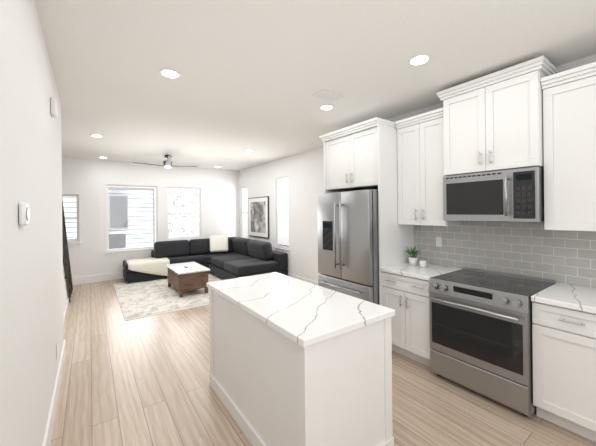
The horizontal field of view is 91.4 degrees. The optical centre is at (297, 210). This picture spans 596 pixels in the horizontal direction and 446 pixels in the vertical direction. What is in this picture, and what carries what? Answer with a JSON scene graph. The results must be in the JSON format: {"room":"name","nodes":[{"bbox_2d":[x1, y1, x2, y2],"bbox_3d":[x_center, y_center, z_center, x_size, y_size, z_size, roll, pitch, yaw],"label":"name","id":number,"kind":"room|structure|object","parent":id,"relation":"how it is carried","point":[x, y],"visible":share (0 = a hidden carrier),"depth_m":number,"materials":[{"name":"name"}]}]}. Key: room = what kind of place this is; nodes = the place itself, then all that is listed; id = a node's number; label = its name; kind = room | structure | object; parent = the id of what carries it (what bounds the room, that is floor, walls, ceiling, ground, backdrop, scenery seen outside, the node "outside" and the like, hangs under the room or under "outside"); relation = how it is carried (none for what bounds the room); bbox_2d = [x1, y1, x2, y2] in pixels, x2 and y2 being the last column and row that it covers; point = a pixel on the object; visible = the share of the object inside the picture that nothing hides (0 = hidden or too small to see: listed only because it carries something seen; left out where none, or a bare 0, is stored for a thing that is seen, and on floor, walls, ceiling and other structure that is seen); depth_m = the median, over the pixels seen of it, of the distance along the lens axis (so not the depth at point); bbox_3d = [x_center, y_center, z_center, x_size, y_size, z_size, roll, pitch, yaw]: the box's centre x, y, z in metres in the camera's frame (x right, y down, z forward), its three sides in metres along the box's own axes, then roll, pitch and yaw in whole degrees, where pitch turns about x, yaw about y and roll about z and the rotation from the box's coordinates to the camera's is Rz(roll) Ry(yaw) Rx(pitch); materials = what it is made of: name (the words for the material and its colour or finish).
{"room":"kitchen","nodes":[
{"label":"kitchen","id":0,"kind":"room"},
{"bbox_2d":[0,0,75,445],"bbox_3d":[-1.686,0.188,1.834,0.120,2.760,7.948,-1,0,-36],"label":"wall","id":1,"kind":"structure","parent":0,"point":[38,174],"depth_m":1.45,"materials":[{"name":"paint"}]},
{"bbox_2d":[19,202,29,225],"bbox_3d":[-1.188,0.012,1.265,0.026,0.100,0.100,-1,0,-36],"label":"thermostat","id":2,"kind":"object","parent":1,"relation":"attached to","point":[24,214],"visible":0.98,"depth_m":1.23,"materials":[{"name":"white plastic"}]},
{"bbox_2d":[50,97,57,117],"bbox_3d":[-1.958,-0.830,2.337,0.038,0.140,0.110,-1,0,-36],"label":"detector","id":3,"kind":"object","parent":1,"relation":"attached to","point":[54,107],"visible":1,"depth_m":2.30,"materials":[{"name":"white plastic"}]},
{"bbox_2d":[56,342,57,358],"bbox_3d":[-2.092,1.212,2.527,0.006,0.120,0.080,-1,0,-36],"label":"outlet","id":4,"kind":"object","parent":1,"relation":"attached to","point":[57,350],"visible":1,"depth_m":2.52,"materials":[{"name":"white plastic"}]},
{"bbox_2d":[42,272,317,445],"bbox_3d":[-0.968,1.478,3.367,4.880,0.165,9.380,-1,0,-36],"label":"baseboard","id":5,"kind":"structure","parent":1,"relation":"attached to","point":[47,437],"depth_m":2.93,"materials":[{"name":"white wood"}]},
{"bbox_2d":[72,157,239,276],"bbox_3d":[-3.728,0.209,7.211,4.830,2.760,0.170,-1,0,-36],"label":"wall","id":6,"kind":"structure","parent":0,"point":[219,188],"depth_m":7.05,"materials":[{"name":"paint"}]},
{"bbox_2d":[62,194,81,246],"bbox_3d":[-5.126,0.214,6.183,0.840,1.140,0.175,-1,0,-36],"label":"window","id":7,"kind":"structure","parent":6,"relation":"in","point":[75,242],"depth_m":6.36,"materials":[{"name":"plastic"}]},
{"bbox_2d":[166,187,200,240],"bbox_3d":[-3.020,0.117,7.716,0.950,1.490,0.135,-1,0,-36],"label":"window","id":8,"kind":"structure","parent":6,"relation":"in","point":[172,238],"depth_m":7.75,"materials":[{"name":"plastic"}]},
{"bbox_2d":[240,147,323,281],"bbox_3d":[-0.250,0.173,6.621,0.140,2.760,5.180,-1,0,-36],"label":"wall","id":9,"kind":"structure","parent":0,"point":[304,171],"depth_m":6.22,"materials":[{"name":"paint"}]},
{"bbox_2d":[241,186,247,237],"bbox_3d":[-1.519,0.101,8.363,0.135,1.610,0.510,-1,0,-36],"label":"window","id":10,"kind":"structure","parent":9,"relation":"in","point":[244,216],"depth_m":8.39,"materials":[{"name":"glass"}]},
{"bbox_2d":[248,196,268,238],"bbox_3d":[-1.039,0.161,7.606,0.034,1.040,1.080,-1,0,-36],"label":"framed artwork","id":11,"kind":"object","parent":9,"relation":"attached to","point":[258,216],"visible":1,"depth_m":7.52,"materials":[{"name":"grey paper"}]},
{"bbox_2d":[274,176,289,253],"bbox_3d":[-0.343,0.089,6.721,0.135,1.730,0.630,-1,0,-36],"label":"window","id":12,"kind":"structure","parent":9,"relation":"in","point":[282,218],"depth_m":6.73,"materials":[{"name":"glass"}]},
{"bbox_2d":[34,0,595,170],"bbox_3d":[-0.997,-1.250,3.367,5.120,0.100,9.620,-1,0,-36],"label":"ceiling","id":13,"kind":"structure","parent":0,"point":[256,76],"depth_m":2.36,"materials":[{"name":"paint"}]},
{"bbox_2d":[90,134,102,136],"bbox_3d":[-3.133,-1.172,4.530,0.169,0.009,0.169,-1,0,-42],"label":"recessed light","id":14,"kind":"object","parent":13,"relation":"in","point":[95,135],"depth_m":4.50,"materials":[{"name":"white plastic"}]},
{"bbox_2d":[132,155,196,167],"bbox_3d":[-2.640,-1.052,6.074,1.313,0.260,1.229,-1,0,-36],"label":"ceiling fan","id":15,"kind":"object","parent":13,"relation":"hanging from","point":[168,163],"visible":1,"depth_m":6.10,"materials":[{"name":"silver metal"}]},
{"bbox_2d":[159,69,180,78],"bbox_3d":[-1.113,-1.193,2.533,0.169,0.009,0.169,-1,0,-42],"label":"recessed light","id":16,"kind":"object","parent":13,"relation":"in","point":[169,73],"depth_m":2.52,"materials":[{"name":"white plastic"}]},
{"bbox_2d":[319,104,333,109],"bbox_3d":[0.335,-1.208,3.397,0.169,0.009,0.169,-1,0,15],"label":"recessed light","id":17,"kind":"object","parent":13,"relation":"in","point":[323,107],"depth_m":3.38,"materials":[{"name":"white plastic"}]},
{"bbox_2d":[313,90,343,101],"bbox_3d":[0.324,-1.205,3.069,0.300,0.015,0.160,-1,0,-36],"label":"ceiling vent","id":18,"kind":"object","parent":13,"relation":"in","point":[327,96],"visible":0.98,"depth_m":3.05,"materials":[{"name":"metal"}]},
{"bbox_2d":[408,54,430,65],"bbox_3d":[0.978,-1.215,2.345,0.169,0.009,0.169,-1,0,-42],"label":"recessed light","id":19,"kind":"object","parent":13,"relation":"in","point":[419,59],"depth_m":2.33,"materials":[{"name":"white plastic"}]},
{"bbox_2d":[50,279,595,445],"bbox_3d":[-0.967,1.610,3.367,5.120,0.100,9.620,-1,0,-36],"label":"floor","id":20,"kind":"structure","parent":0,"point":[143,381],"depth_m":2.42,"materials":[{"name":"brown wood"}]},
{"bbox_2d":[62,198,72,302],"bbox_3d":[-3.574,0.492,4.484,0.038,2.190,3.221,-1,0,-36],"label":"stair railing","id":21,"kind":"object","parent":20,"relation":"on","point":[67,270],"visible":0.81,"depth_m":4.37,"materials":[{"name":"black metal"}]},
{"bbox_2d":[113,272,223,320],"bbox_3d":[-2.179,1.567,5.986,2.600,0.012,2.610,-1,0,-36],"label":"rug","id":22,"kind":"object","parent":20,"relation":"on","point":[143,298],"visible":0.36,"depth_m":5.23,"materials":[{"name":"beige carpet"}]},
{"bbox_2d":[166,262,209,297],"bbox_3d":[-2.199,1.324,5.771,0.580,0.471,1.040,-1,0,-36],"label":"coffee table","id":23,"kind":"object","parent":22,"relation":"on","point":[185,276],"visible":0.96,"depth_m":5.43,"materials":[{"name":"wood"}]},
{"bbox_2d":[123,235,287,283],"bbox_3d":[-2.171,1.102,6.656,2.960,0.914,2.565,-1,0,-36],"label":"sofa","id":24,"kind":"object","parent":22,"relation":"on","point":[225,257],"visible":0.96,"depth_m":6.74,"materials":[{"name":"fabric"}]},
{"bbox_2d":[209,288,393,445],"bbox_3d":[-0.098,1.114,2.240,0.706,0.874,1.446,-1,0,-36],"label":"kitchen island","id":25,"kind":"object","parent":20,"relation":"on","point":[295,362],"depth_m":1.74,"materials":[{"name":"wood"}]},
{"bbox_2d":[206,272,394,347],"bbox_3d":[-0.102,0.657,2.240,0.730,0.039,1.470,-1,0,-36],"label":"island countertop","id":26,"kind":"structure","parent":25,"relation":"on","point":[308,314],"depth_m":1.92,"materials":[{"name":"white stone"}]},
{"bbox_2d":[317,189,378,304],"bbox_3d":[0.811,0.651,3.715,0.844,1.780,0.881,-1,0,-36],"label":"refrigerator","id":27,"kind":"object","parent":20,"relation":"on","point":[348,247],"visible":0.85,"depth_m":3.38,"materials":[{"name":"silver metal"}]},
{"bbox_2d":[319,117,413,305],"bbox_3d":[0.868,0.256,3.783,0.685,2.570,0.975,-1,0,-36],"label":"surround","id":28,"kind":"object","parent":20,"relation":"on","point":[361,155],"visible":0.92,"depth_m":3.38,"materials":[{"name":"white wood"}]},
{"bbox_2d":[382,274,430,366],"bbox_3d":[1.353,1.099,3.170,0.623,0.874,0.574,-1,0,-36],"label":"base cabinet","id":29,"kind":"object","parent":20,"relation":"on","point":[409,297],"depth_m":2.96,"materials":[{"name":"white wood"}]},
{"bbox_2d":[381,262,460,281],"bbox_3d":[1.341,0.641,3.164,0.643,0.039,0.574,-1,0,-36],"label":"countertop","id":30,"kind":"structure","parent":29,"relation":"on","point":[406,270],"depth_m":3.06,"materials":[{"name":"white stone"}]},
{"bbox_2d":[404,246,420,264],"bbox_3d":[1.326,0.509,3.337,0.243,0.223,0.261,-1,0,-36],"label":"potted plant","id":31,"kind":"object","parent":30,"relation":"on","point":[413,259],"visible":1,"depth_m":3.32,"materials":[{"name":"ceramic"}]},
{"bbox_2d":[419,260,425,267],"bbox_3d":[1.381,0.586,3.216,0.072,0.070,0.072,-1,0,-36],"label":"cup","id":32,"kind":"object","parent":30,"relation":"on","point":[422,263],"visible":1,"depth_m":3.19,"materials":[{"name":"ceramic"}]},
{"bbox_2d":[428,267,554,416],"bbox_3d":[1.690,1.065,2.587,0.734,0.935,0.758,-1,0,-36],"label":"range","id":33,"kind":"object","parent":20,"relation":"on","point":[480,323],"visible":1,"depth_m":2.36,"materials":[{"name":"silver metal"}]},
{"bbox_2d":[532,302,595,441],"bbox_3d":[2.116,1.091,2.105,0.623,0.874,0.509,-1,0,-36],"label":"base cabinet","id":34,"kind":"object","parent":20,"relation":"on","point":[564,349],"depth_m":1.99,"materials":[{"name":"white wood"}]},
{"bbox_2d":[531,283,595,313],"bbox_3d":[2.258,0.632,1.883,0.643,0.039,1.042,-1,0,-36],"label":"countertop","id":35,"kind":"structure","parent":34,"relation":"on","point":[568,297],"depth_m":2.08,"materials":[{"name":"white stone"}]},
{"bbox_2d":[388,54,595,287],"bbox_3d":[2.204,0.147,2.610,0.120,2.760,4.440,-1,0,-36],"label":"wall","id":36,"kind":"structure","parent":0,"point":[590,59],"depth_m":2.47,"materials":[{"name":"paint"}]},
{"bbox_2d":[395,112,461,225],"bbox_3d":[1.457,-0.413,3.255,0.330,1.136,0.574,-1,0,-36],"label":"upper cabinet","id":37,"kind":"object","parent":36,"relation":"attached to","point":[419,142],"depth_m":3.15,"materials":[{"name":"white wood"}]},
{"bbox_2d":[436,236,441,246],"bbox_3d":[1.611,0.351,3.327,0.009,0.115,0.070,-1,0,-36],"label":"outlet","id":38,"kind":"object","parent":36,"relation":"attached to","point":[438,241],"visible":1,"depth_m":3.32,"materials":[{"name":"white plastic"}]},
{"bbox_2d":[442,64,557,175],"bbox_3d":[1.820,-0.742,2.692,0.390,0.775,0.760,-1,0,-36],"label":"upper cabinet","id":39,"kind":"object","parent":36,"relation":"attached to","point":[540,111],"depth_m":2.52,"materials":[{"name":"white wood"}]},
{"bbox_2d":[443,167,543,222],"bbox_3d":[1.792,-0.127,2.668,0.474,0.436,0.752,-1,0,-36],"label":"microwave","id":40,"kind":"object","parent":39,"relation":"attached to","point":[513,195],"visible":0.98,"depth_m":2.49,"materials":[{"name":"silver metal"}]},
{"bbox_2d":[414,221,595,287],"bbox_3d":[2.124,0.138,2.616,0.002,0.979,2.383,-1,0,-36],"label":"backsplash","id":41,"kind":"structure","parent":36,"relation":"attached to","point":[532,249],"depth_m":2.74,"materials":[{"name":"tile"}]},
{"bbox_2d":[542,68,595,231],"bbox_3d":[2.374,-0.422,1.974,0.330,1.136,1.042,-1,0,-36],"label":"upper cabinet","id":42,"kind":"object","parent":36,"relation":"attached to","point":[568,103],"depth_m":2.18,"materials":[{"name":"white wood"}]},
{"label":"outside","id":43,"kind":"structure","parent":0,"visible":0},
{"bbox_2d":[62,184,197,255],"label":"windows","id":44,"kind":"structure","parent":43,"point":[137,233],"depth_m":7.95,"materials":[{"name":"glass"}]}
]}

